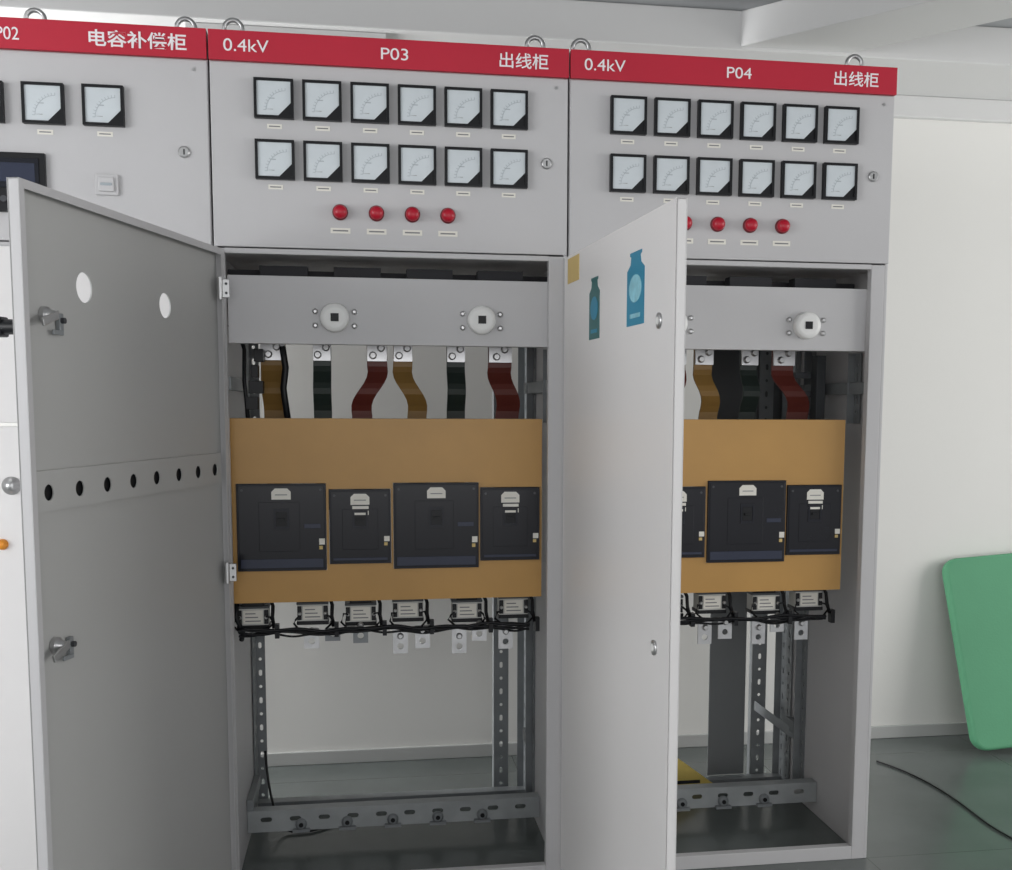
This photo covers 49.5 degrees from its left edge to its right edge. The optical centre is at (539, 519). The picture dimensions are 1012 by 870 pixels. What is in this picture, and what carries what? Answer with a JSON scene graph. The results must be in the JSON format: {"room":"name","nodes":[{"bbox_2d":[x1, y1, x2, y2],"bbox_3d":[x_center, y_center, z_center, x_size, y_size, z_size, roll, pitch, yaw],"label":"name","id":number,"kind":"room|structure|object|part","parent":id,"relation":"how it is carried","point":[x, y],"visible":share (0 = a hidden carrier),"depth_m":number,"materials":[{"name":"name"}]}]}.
{"room":"electrical room","nodes":[
{"label":"electrical room","id":0,"kind":"room"},
{"bbox_2d":[0,118,1011,752],"bbox_3d":[0.099,-0.514,3.624,8.400,2.600,0.120,-1,6,-9],"label":"wall","id":1,"kind":"structure","parent":0,"point":[945,494],"depth_m":3.73,"materials":[{"name":"paint"}]},
{"bbox_2d":[0,0,1011,123],"bbox_3d":[0.142,-1.394,3.289,8.400,0.180,0.370,-1,6,-9],"label":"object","id":2,"kind":"structure","parent":1,"relation":"attached to","point":[964,74],"depth_m":3.11,"materials":[{"name":"paint"}]},
{"bbox_2d":[261,722,968,766],"bbox_3d":[0.104,0.763,3.691,8.400,0.045,0.010,-1,6,-9],"label":"baseboard","id":3,"kind":"structure","parent":1,"relation":"attached to","point":[954,728],"depth_m":3.62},
{"bbox_2d":[242,734,1011,869],"bbox_3d":[0.569,1.111,0.809,8.400,0.050,6.050,-1,6,-9],"label":"floor","id":4,"kind":"structure","parent":0,"point":[912,824],"depth_m":3.08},
{"bbox_2d":[0,7,213,869],"bbox_3d":[-1.166,-0.137,2.696,0.797,2.030,0.639,-1,6,-9],"label":"tall cabinet","id":5,"kind":"object","parent":4,"relation":"on","point":[113,116],"visible":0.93,"depth_m":2.38,"materials":[{"name":"metal"}]},
{"bbox_3d":[-1.153,-0.073,2.388,0.040,0.040,0.017,-1,6,-9],"label":"door knob","id":6,"kind":"part","parent":5,"relation":"part of","materials":[{"name":"metal"}]},
{"bbox_3d":[-1.059,-0.830,2.349,0.032,0.010,0.001,-1,6,-9],"label":"label plate","id":7,"kind":"part","parent":5,"relation":"part of","materials":[{"name":"plastic"}]},
{"bbox_3d":[-1.121,0.143,2.435,0.776,1.467,0.021,-1,6,-9],"label":"door","id":8,"kind":"part","parent":5,"relation":"part of","materials":[{"name":"paint"}]},
{"bbox_3d":[-0.939,-0.833,2.368,0.032,0.010,0.001,-1,6,-9],"label":"label plate","id":9,"kind":"part","parent":5,"relation":"part of","materials":[{"name":"plastic"}]},
{"bbox_3d":[-1.118,-0.798,2.345,0.794,0.394,0.008,-1,6,-9],"label":"instrument panel","id":10,"kind":"part","parent":5,"relation":"part of","materials":[{"name":"paint"}]},
{"bbox_2d":[95,174,118,195],"bbox_3d":[-0.937,-0.725,2.372,0.048,0.044,0.015,-1,6,-9],"label":"switch","id":11,"kind":"object","parent":5,"relation":"attached to","point":[105,184],"depth_m":2.37,"materials":[{"name":"paint"}]},
{"bbox_2d":[0,18,568,869],"bbox_3d":[-0.448,-0.110,2.460,1.054,2.030,1.375,-1,6,-9],"label":"tall cabinet","id":12,"kind":"object","parent":4,"relation":"on","point":[376,193],"visible":1,"depth_m":2.47,"materials":[{"name":"metal"}]},
{"bbox_3d":[-0.837,-0.307,1.748,0.066,0.100,0.028,1,6,7],"label":"door handle","id":13,"kind":"part","parent":12,"relation":"part of","materials":[{"name":"black plastic"}]},
{"bbox_3d":[-0.757,0.174,2.118,0.020,1.473,0.768,1,6,7],"label":"door","id":14,"kind":"part","parent":12,"relation":"part of","materials":[{"name":"paint"}]},
{"bbox_3d":[-0.749,-0.335,2.727,0.017,0.030,0.470,-1,6,-9],"label":"rail","id":15,"kind":"part","parent":12,"relation":"part of","materials":[{"name":"metal"}]},
{"bbox_3d":[-0.801,0.124,3.049,0.004,1.440,0.086,-1,6,-9],"label":"frame post","id":16,"kind":"part","parent":12,"relation":"part of","materials":[{"name":"metal"}]},
{"bbox_3d":[-0.687,0.234,2.627,0.046,0.032,0.002,-1,6,-9],"label":"label plate","id":17,"kind":"part","parent":12,"relation":"part of","materials":[{"name":"plastic"}]},
{"bbox_3d":[-0.775,0.741,2.972,0.017,0.030,0.200,-1,6,-9],"label":"rail","id":18,"kind":"part","parent":12,"relation":"part of","materials":[{"name":"metal"}]},
{"bbox_3d":[-0.797,0.118,3.107,0.028,1.440,0.021,-1,6,-9],"label":"frame post","id":19,"kind":"part","parent":12,"relation":"part of","materials":[{"name":"metal"}]},
{"bbox_3d":[-0.585,-0.868,2.421,0.032,0.010,0.001,-1,6,-9],"label":"label plate","id":20,"kind":"part","parent":12,"relation":"part of","materials":[{"name":"plastic"}]},
{"bbox_3d":[-0.586,-0.739,2.434,0.032,0.010,0.001,-1,6,-9],"label":"label plate","id":21,"kind":"part","parent":12,"relation":"part of","materials":[{"name":"plastic"}]},
{"bbox_3d":[-0.601,-0.059,2.550,0.044,0.026,0.002,-1,6,-9],"label":"label plate","id":22,"kind":"part","parent":12,"relation":"part of","materials":[{"name":"plastic"}]},
{"bbox_3d":[-0.548,0.226,2.648,0.046,0.032,0.002,-1,6,-9],"label":"label plate","id":23,"kind":"part","parent":12,"relation":"part of","materials":[{"name":"plastic"}]},
{"bbox_3d":[-0.482,-0.870,2.438,0.032,0.010,0.001,-1,6,-9],"label":"label plate","id":24,"kind":"part","parent":12,"relation":"part of","materials":[{"name":"plastic"}]},
{"bbox_3d":[-0.483,-0.740,2.451,0.032,0.010,0.001,-1,6,-9],"label":"label plate","id":25,"kind":"part","parent":12,"relation":"part of","materials":[{"name":"plastic"}]},
{"bbox_3d":[-0.467,-0.461,2.501,0.066,0.066,0.022,-1,6,-9],"label":"rotary knob","id":26,"kind":"part","parent":12,"relation":"part of","materials":[{"name":"white plastic"}]},
{"bbox_2d":[331,204,349,233],"bbox_3d":[-0.446,-0.674,2.452,0.044,0.064,0.024,-1,6,-9],"label":"lamp","id":27,"kind":"object","parent":12,"relation":"attached to","point":[340,213],"depth_m":2.46,"materials":[{"name":"plastic"}]},
{"bbox_3d":[-0.423,-0.036,2.581,0.044,0.050,0.003,-1,6,-9],"label":"label plate","id":28,"kind":"part","parent":12,"relation":"part of","materials":[{"name":"plastic"}]},
{"bbox_3d":[-0.435,0.229,2.667,0.046,0.032,0.002,-1,6,-9],"label":"label plate","id":29,"kind":"part","parent":12,"relation":"part of","materials":[{"name":"plastic"}]},
{"bbox_3d":[-0.379,-0.871,2.454,0.032,0.010,0.001,-1,6,-9],"label":"label plate","id":30,"kind":"part","parent":12,"relation":"part of","materials":[{"name":"plastic"}]},
{"bbox_3d":[-0.380,-0.741,2.467,0.032,0.010,0.001,-1,6,-9],"label":"label plate","id":31,"kind":"part","parent":12,"relation":"part of","materials":[{"name":"plastic"}]},
{"bbox_2d":[367,205,386,234],"bbox_3d":[-0.366,-0.675,2.465,0.044,0.064,0.024,-1,6,-9],"label":"lamp","id":32,"kind":"object","parent":12,"relation":"attached to","point":[376,214],"depth_m":2.48,"materials":[{"name":"plastic"}]},
{"bbox_3d":[-0.341,-0.481,2.544,0.738,0.152,0.028,-1,6,-9],"label":"mounting plate","id":33,"kind":"part","parent":12,"relation":"part of","materials":[{"name":"paint"}]},
{"bbox_3d":[-0.357,-0.586,2.667,0.776,0.025,0.020,-1,6,-9],"label":"cross rail","id":34,"kind":"part","parent":12,"relation":"part of","materials":[{"name":"grey metal"}]},
{"bbox_3d":[-0.328,-0.807,2.472,0.794,0.394,0.008,-1,6,-9],"label":"instrument panel","id":35,"kind":"part","parent":12,"relation":"part of","materials":[{"name":"paint"}]},
{"bbox_3d":[-0.426,0.818,3.208,0.776,0.030,0.038,-1,6,-9],"label":"sill","id":36,"kind":"part","parent":12,"relation":"part of","materials":[{"name":"metal"}]},
{"bbox_3d":[-0.322,0.221,2.684,0.046,0.032,0.002,-1,6,-9],"label":"label plate","id":37,"kind":"part","parent":12,"relation":"part of","materials":[{"name":"plastic"}]},
{"bbox_2d":[403,207,421,235],"bbox_3d":[-0.287,-0.676,2.478,0.044,0.064,0.024,-1,6,-9],"label":"lamp","id":38,"kind":"object","parent":12,"relation":"attached to","point":[412,216],"depth_m":2.49,"materials":[{"name":"plastic"}]},
{"bbox_3d":[-0.277,-0.742,2.484,0.032,0.010,0.001,-1,6,-9],"label":"label plate","id":39,"kind":"part","parent":12,"relation":"part of","materials":[{"name":"plastic"}]},
{"bbox_3d":[-0.276,-0.872,2.470,0.032,0.010,0.001,-1,6,-9],"label":"label plate","id":40,"kind":"part","parent":12,"relation":"part of","materials":[{"name":"plastic"}]},
{"bbox_3d":[-0.245,-0.064,2.607,0.044,0.026,0.002,-1,6,-9],"label":"label plate","id":41,"kind":"part","parent":12,"relation":"part of","materials":[{"name":"plastic"}]},
{"bbox_2d":[438,208,457,236],"bbox_3d":[-0.207,-0.677,2.490,0.044,0.064,0.024,-1,6,-9],"label":"lamp","id":42,"kind":"object","parent":12,"relation":"attached to","point":[447,217],"depth_m":2.50,"materials":[{"name":"plastic"}]},
{"bbox_3d":[-0.174,-0.743,2.500,0.032,0.010,0.001,-1,6,-9],"label":"label plate","id":43,"kind":"part","parent":12,"relation":"part of","materials":[{"name":"plastic"}]},
{"bbox_3d":[-0.173,-0.873,2.487,0.032,0.010,0.001,-1,6,-9],"label":"label plate","id":44,"kind":"part","parent":12,"relation":"part of","materials":[{"name":"plastic"}]},
{"bbox_3d":[-0.179,0.225,2.707,0.046,0.032,0.002,-1,6,-9],"label":"label plate","id":45,"kind":"part","parent":12,"relation":"part of","materials":[{"name":"plastic"}]},
{"bbox_3d":[-0.135,-0.465,2.554,0.066,0.066,0.022,-1,6,-9],"label":"rotary knob","id":46,"kind":"part","parent":12,"relation":"part of","materials":[{"name":"white plastic"}]},
{"bbox_3d":[-0.115,0.110,3.221,0.044,1.440,0.031,-1,6,-9],"label":"frame post","id":47,"kind":"part","parent":12,"relation":"part of","materials":[{"name":"metal"}]},
{"bbox_3d":[-0.071,-0.745,2.517,0.032,0.010,0.001,-1,6,-9],"label":"label plate","id":48,"kind":"part","parent":12,"relation":"part of","materials":[{"name":"plastic"}]},
{"bbox_3d":[-0.070,-0.875,2.503,0.032,0.010,0.001,-1,6,-9],"label":"label plate","id":49,"kind":"part","parent":12,"relation":"part of","materials":[{"name":"plastic"}]},
{"bbox_3d":[-0.070,-0.042,2.637,0.044,0.050,0.003,-1,6,-9],"label":"label plate","id":50,"kind":"part","parent":12,"relation":"part of","materials":[{"name":"plastic"}]},
{"bbox_3d":[-0.065,0.216,2.725,0.046,0.032,0.002,-1,6,-9],"label":"label plate","id":51,"kind":"part","parent":12,"relation":"part of","materials":[{"name":"plastic"}]},
{"bbox_3d":[-0.047,0.115,3.170,0.021,1.440,0.086,-1,6,-9],"label":"frame post","id":52,"kind":"part","parent":12,"relation":"part of","materials":[{"name":"metal"}]},
{"bbox_3d":[-0.034,0.623,3.145,0.019,0.035,0.070,-1,6,-9],"label":"rail","id":53,"kind":"part","parent":12,"relation":"part of","materials":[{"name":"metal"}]},
{"bbox_3d":[-0.025,0.109,3.040,0.021,1.400,0.035,-1,6,-9],"label":"rail","id":54,"kind":"part","parent":12,"relation":"part of","materials":[{"name":"metal"}]},
{"bbox_3d":[0.002,-0.344,2.847,0.019,0.030,0.470,-1,6,-9],"label":"rail","id":55,"kind":"part","parent":12,"relation":"part of","materials":[{"name":"metal"}]},
{"bbox_3d":[0.021,-0.329,2.701,0.021,0.180,0.035,-1,6,-9],"label":"rail","id":56,"kind":"part","parent":12,"relation":"part of","materials":[{"name":"metal"}]},
{"bbox_2d":[264,751,320,832],"bbox_3d":[-0.674,0.749,3.008,0.196,0.204,0.074,1,6,9],"label":"loose cable","id":57,"kind":"object","parent":4,"relation":"on","point":[265,752],"visible":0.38,"depth_m":3.03,"materials":[{"name":"black plastic"}]},
{"bbox_2d":[677,759,711,784],"bbox_3d":[0.449,0.764,3.307,0.150,0.123,0.030,-1,6,-9],"label":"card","id":58,"kind":"object","parent":4,"relation":"on","point":[686,774],"visible":0.42,"depth_m":3.30,"materials":[{"name":"yellow plastic"}]},
{"bbox_2d":[561,38,897,869],"bbox_3d":[0.466,-0.120,2.594,0.807,2.030,1.399,-1,6,-9],"label":"tall cabinet","id":59,"kind":"object","parent":4,"relation":"on","point":[733,212],"visible":0.83,"depth_m":2.62,"materials":[{"name":"metal"}]},
{"bbox_3d":[0.148,0.164,2.252,0.020,1.473,0.768,-1,6,-12],"label":"door","id":60,"kind":"part","parent":59,"relation":"part of","materials":[{"name":"paint"}]},
{"bbox_3d":[0.204,-0.748,2.561,0.032,0.010,0.001,-1,6,-9],"label":"label plate","id":61,"kind":"part","parent":59,"relation":"part of","materials":[{"name":"plastic"}]},
{"bbox_3d":[0.205,-0.878,2.547,0.032,0.010,0.001,-1,6,-9],"label":"label plate","id":62,"kind":"part","parent":59,"relation":"part of","materials":[{"name":"plastic"}]},
{"bbox_3d":[0.307,-0.749,2.577,0.032,0.010,0.001,-1,6,-9],"label":"label plate","id":63,"kind":"part","parent":59,"relation":"part of","materials":[{"name":"plastic"}]},
{"bbox_3d":[0.307,-0.879,2.564,0.032,0.010,0.001,-1,6,-9],"label":"label plate","id":64,"kind":"part","parent":59,"relation":"part of","materials":[{"name":"plastic"}]},
{"bbox_3d":[0.341,-0.045,2.703,0.044,0.050,0.003,-1,6,-9],"label":"label plate","id":65,"kind":"part","parent":59,"relation":"part of","materials":[{"name":"plastic"}]},
{"bbox_2d":[687,216,692,243],"bbox_3d":[0.344,-0.684,2.579,0.044,0.064,0.024,-1,6,-9],"label":"lamp","id":66,"kind":"object","parent":59,"relation":"attached to","point":[689,218],"depth_m":2.59,"materials":[{"name":"plastic"}]},
{"bbox_3d":[0.442,0.212,2.806,0.046,0.032,0.002,-1,6,-9],"label":"label plate","id":67,"kind":"part","parent":59,"relation":"part of","materials":[{"name":"plastic"}]},
{"bbox_3d":[0.410,-0.750,2.594,0.032,0.010,0.001,-1,6,-9],"label":"label plate","id":68,"kind":"part","parent":59,"relation":"part of","materials":[{"name":"plastic"}]},
{"bbox_3d":[0.410,-0.880,2.580,0.032,0.010,0.001,-1,6,-9],"label":"label plate","id":69,"kind":"part","parent":59,"relation":"part of","materials":[{"name":"plastic"}]},
{"bbox_2d":[708,217,725,244],"bbox_3d":[0.423,-0.685,2.591,0.044,0.064,0.024,-1,6,-9],"label":"lamp","id":70,"kind":"object","parent":59,"relation":"attached to","point":[716,225],"depth_m":2.60,"materials":[{"name":"plastic"}]},
{"bbox_3d":[0.576,0.495,3.364,0.116,0.590,0.004,-1,6,-9],"label":"panel","id":71,"kind":"part","parent":59,"relation":"part of","materials":[{"name":"paint"}]},
{"bbox_3d":[0.462,-0.817,2.598,0.794,0.394,0.008,-1,6,-9],"label":"instrument panel","id":72,"kind":"part","parent":59,"relation":"part of","materials":[{"name":"paint"}]},
{"bbox_3d":[0.364,0.809,3.335,0.776,0.030,0.038,-1,6,-9],"label":"sill","id":73,"kind":"part","parent":59,"relation":"part of","materials":[{"name":"metal"}]},
{"bbox_3d":[0.628,-0.406,3.278,0.243,0.420,0.004,-1,6,-9],"label":"panel","id":74,"kind":"part","parent":59,"relation":"part of","materials":[{"name":"paint"}]},
{"bbox_3d":[0.519,-0.073,2.729,0.044,0.026,0.002,-1,6,-9],"label":"label plate","id":75,"kind":"part","parent":59,"relation":"part of","materials":[{"name":"plastic"}]},
{"bbox_2d":[740,218,757,244],"bbox_3d":[0.503,-0.686,2.604,0.044,0.064,0.024,-1,6,-9],"label":"lamp","id":76,"kind":"object","parent":59,"relation":"attached to","point":[748,226],"depth_m":2.61,"materials":[{"name":"plastic"}]},
{"bbox_3d":[0.513,-0.752,2.610,0.032,0.010,0.001,-1,6,-9],"label":"label plate","id":77,"kind":"part","parent":59,"relation":"part of","materials":[{"name":"plastic"}]},
{"bbox_3d":[0.513,-0.881,2.597,0.032,0.010,0.001,-1,6,-9],"label":"label plate","id":78,"kind":"part","parent":59,"relation":"part of","materials":[{"name":"plastic"}]},
{"bbox_3d":[0.675,0.100,3.347,0.044,1.440,0.031,-1,6,-9],"label":"frame post","id":79,"kind":"part","parent":59,"relation":"part of","materials":[{"name":"metal"}]},
{"bbox_3d":[0.585,0.215,2.829,0.046,0.032,0.002,-1,6,-9],"label":"label plate","id":80,"kind":"part","parent":59,"relation":"part of","materials":[{"name":"plastic"}]},
{"bbox_3d":[0.449,-0.490,2.671,0.738,0.152,0.028,-1,6,-9],"label":"mounting plate","id":81,"kind":"part","parent":59,"relation":"part of","materials":[{"name":"paint"}]},
{"bbox_3d":[0.433,-0.595,2.793,0.776,0.025,0.020,-1,6,-9],"label":"cross rail","id":82,"kind":"part","parent":59,"relation":"part of","materials":[{"name":"grey metal"}]},
{"bbox_2d":[773,219,789,245],"bbox_3d":[0.582,-0.687,2.617,0.044,0.064,0.024,-1,6,-9],"label":"lamp","id":83,"kind":"object","parent":59,"relation":"attached to","point":[781,227],"depth_m":2.63,"materials":[{"name":"plastic"}]},
{"bbox_3d":[0.743,0.106,3.296,0.021,1.440,0.086,-1,6,-9],"label":"frame post","id":84,"kind":"part","parent":59,"relation":"part of","materials":[{"name":"metal"}]},
{"bbox_3d":[0.756,0.614,3.272,0.019,0.035,0.070,-1,6,-9],"label":"rail","id":85,"kind":"part","parent":59,"relation":"part of","materials":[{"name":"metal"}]},
{"bbox_3d":[0.616,-0.753,2.627,0.032,0.010,0.001,-1,6,-9],"label":"label plate","id":86,"kind":"part","parent":59,"relation":"part of","materials":[{"name":"plastic"}]},
{"bbox_3d":[0.617,-0.883,2.613,0.032,0.010,0.001,-1,6,-9],"label":"label plate","id":87,"kind":"part","parent":59,"relation":"part of","materials":[{"name":"plastic"}]},
{"bbox_3d":[0.765,0.099,3.166,0.021,1.400,0.035,-1,6,-9],"label":"rail","id":88,"kind":"part","parent":59,"relation":"part of","materials":[{"name":"metal"}]},
{"bbox_3d":[0.655,-0.474,2.680,0.066,0.066,0.022,-1,6,-9],"label":"rotary knob","id":89,"kind":"part","parent":59,"relation":"part of","materials":[{"name":"white plastic"}]},
{"bbox_3d":[0.700,0.207,2.847,0.046,0.032,0.002,-1,6,-9],"label":"label plate","id":90,"kind":"part","parent":59,"relation":"part of","materials":[{"name":"plastic"}]},
{"bbox_3d":[0.694,-0.051,2.759,0.044,0.050,0.003,-1,6,-9],"label":"label plate","id":91,"kind":"part","parent":59,"relation":"part of","materials":[{"name":"plastic"}]},
{"bbox_3d":[0.792,-0.353,2.973,0.019,0.030,0.470,-1,6,-9],"label":"rail","id":92,"kind":"part","parent":59,"relation":"part of","materials":[{"name":"metal"}]},
{"bbox_3d":[0.719,-0.754,2.643,0.032,0.010,0.001,-1,6,-9],"label":"label plate","id":93,"kind":"part","parent":59,"relation":"part of","materials":[{"name":"plastic"}]},
{"bbox_3d":[0.720,-0.884,2.630,0.032,0.010,0.001,-1,6,-9],"label":"label plate","id":94,"kind":"part","parent":59,"relation":"part of","materials":[{"name":"plastic"}]},
{"bbox_3d":[0.811,-0.338,2.828,0.021,0.180,0.035,-1,6,-9],"label":"rail","id":95,"kind":"part","parent":59,"relation":"part of","materials":[{"name":"metal"}]},
{"bbox_2d":[876,761,1011,838],"bbox_3d":[1.218,0.831,3.274,0.046,0.006,0.705,-1,6,-15],"label":"loose cable","id":96,"kind":"object","parent":4,"relation":"on","point":[944,792],"visible":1,"depth_m":3.28,"materials":[{"name":"black plastic"}]},
{"bbox_2d":[942,553,1011,749],"bbox_3d":[1.894,0.423,3.813,0.985,0.693,0.214,-1,6,-9],"label":"foam mat","id":97,"kind":"object","parent":4,"relation":"on","point":[978,589],"visible":1,"depth_m":3.74,"materials":[{"name":"green plastic"}]},
{"bbox_2d":[578,0,1011,27],"bbox_3d":[0.576,-1.228,0.587,8.400,0.050,6.090,-1,6,-9],"label":"ceiling","id":98,"kind":"structure","parent":0,"point":[737,5],"depth_m":3.11,"materials":[{"name":"white paint"}]},
{"bbox_2d":[741,0,1011,52],"bbox_3d":[2.169,-1.291,1.994,4.000,0.100,0.260,5,8,40],"label":"beam","id":99,"kind":"structure","parent":98,"relation":"attached to","point":[846,26],"depth_m":3.02,"materials":[{"name":"paint"}]}
]}

